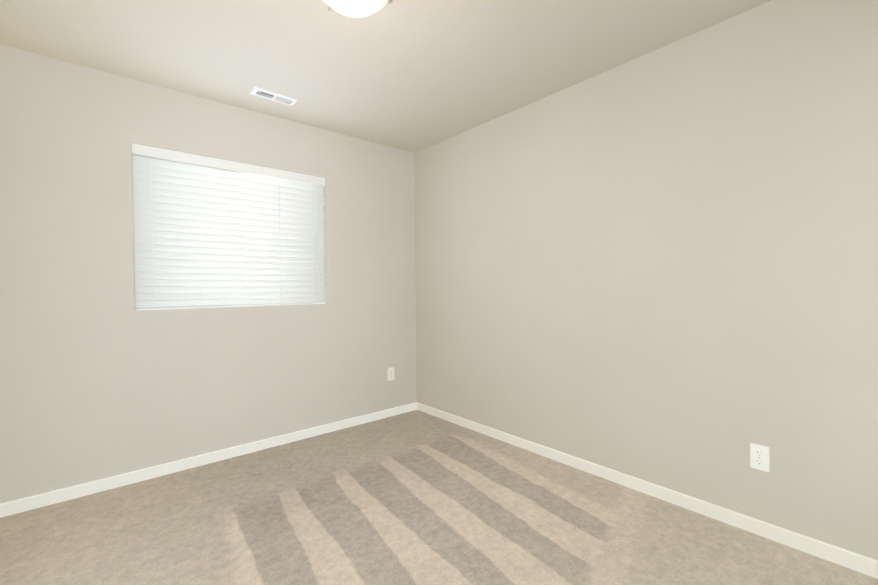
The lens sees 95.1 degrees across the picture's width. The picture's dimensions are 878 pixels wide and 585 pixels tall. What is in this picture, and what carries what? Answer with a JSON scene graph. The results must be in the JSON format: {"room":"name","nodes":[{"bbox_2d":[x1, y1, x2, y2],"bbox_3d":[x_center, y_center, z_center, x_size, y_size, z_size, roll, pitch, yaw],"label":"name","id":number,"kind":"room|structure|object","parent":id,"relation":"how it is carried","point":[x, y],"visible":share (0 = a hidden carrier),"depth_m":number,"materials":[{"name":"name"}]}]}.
{"room":"empty bedroom","nodes":[
{"label":"empty bedroom","id":0,"kind":"room"},
{"bbox_2d":[0,44,416,503],"bbox_3d":[-1.431,-0.082,2.899,3.450,2.440,0.160,-1,1,-41],"label":"wall","id":1,"kind":"structure","parent":0,"point":[101,377],"depth_m":2.48,"materials":[{"name":"paint"}]},
{"bbox_2d":[0,403,416,517],"bbox_3d":[-1.368,1.104,2.846,3.037,0.067,0.013,-1,1,-41],"label":"baseboard","id":2,"kind":"structure","parent":1,"relation":"attached to","point":[46,499],"depth_m":2.57,"materials":[{"name":"white wood"}]},
{"bbox_2d":[131,147,320,308],"bbox_3d":[-1.455,-0.411,2.924,1.246,1.016,0.068,-1,1,-41],"label":"window","id":3,"kind":"structure","parent":1,"relation":"in","point":[133,224],"depth_m":2.58,"materials":[{"name":"white plastic"}]},
{"bbox_2d":[132,143,325,310],"bbox_3d":[-1.401,-0.407,2.862,1.240,1.019,0.066,-1,1,-41],"label":"window blind","id":4,"kind":"object","parent":3,"relation":"attached to","point":[211,238],"visible":1,"depth_m":2.78,"materials":[{"name":"white plastic"}]},
{"bbox_2d":[388,367,394,380],"bbox_3d":[-0.434,0.736,3.651,0.070,0.114,0.009,-1,1,-41],"label":"outlet","id":5,"kind":"object","parent":1,"relation":"attached to","point":[390,373],"visible":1,"depth_m":3.65,"materials":[{"name":"white plastic"}]},
{"bbox_2d":[0,0,770,152],"bbox_3d":[-0.233,-1.345,1.476,3.450,0.100,3.950,-1,1,-41],"label":"ceiling","id":6,"kind":"structure","parent":0,"point":[413,76],"depth_m":2.13,"materials":[{"name":"beige paint"}]},
{"bbox_2d":[250,87,297,105],"bbox_3d":[-1.092,-1.346,2.665,0.280,0.109,0.110,-1,1,-41],"label":"ceiling vent","id":7,"kind":"object","parent":6,"relation":"in","point":[270,95],"visible":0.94,"depth_m":2.66,"materials":[{"name":"white metal"}]},
{"bbox_2d":[323,0,391,17],"bbox_3d":[-0.366,-1.248,1.708,0.314,0.096,0.321,-1,1,-41],"label":"ceiling light fixture","id":8,"kind":"object","parent":6,"relation":"attached to","point":[357,8],"visible":1,"depth_m":1.71,"materials":[{"name":"white glass"}]},
{"bbox_2d":[0,410,877,584],"bbox_3d":[-0.208,1.185,1.511,3.450,0.080,3.950,-1,1,-41],"label":"floor","id":9,"kind":"structure","parent":0,"point":[416,497],"depth_m":1.95,"materials":[{"name":"carpet"}]},
{"bbox_2d":[414,0,877,560],"bbox_3d":[1.046,-0.100,2.452,0.120,2.440,3.750,-1,1,-41],"label":"wall","id":10,"kind":"structure","parent":0,"point":[658,266],"depth_m":2.07,"materials":[{"name":"paint"}]},
{"bbox_2d":[416,402,877,578],"bbox_3d":[0.942,1.087,2.501,0.013,0.067,3.550,-1,1,-41],"label":"baseboard","id":11,"kind":"structure","parent":10,"relation":"attached to","point":[865,565],"depth_m":2.06,"materials":[{"name":"white wood"}]},
{"bbox_2d":[750,443,768,471],"bbox_3d":[1.486,0.763,1.863,0.009,0.114,0.070,-1,1,-41],"label":"outlet","id":12,"kind":"object","parent":10,"relation":"attached to","point":[759,457],"visible":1,"depth_m":1.86,"materials":[{"name":"white plastic"}]}
]}

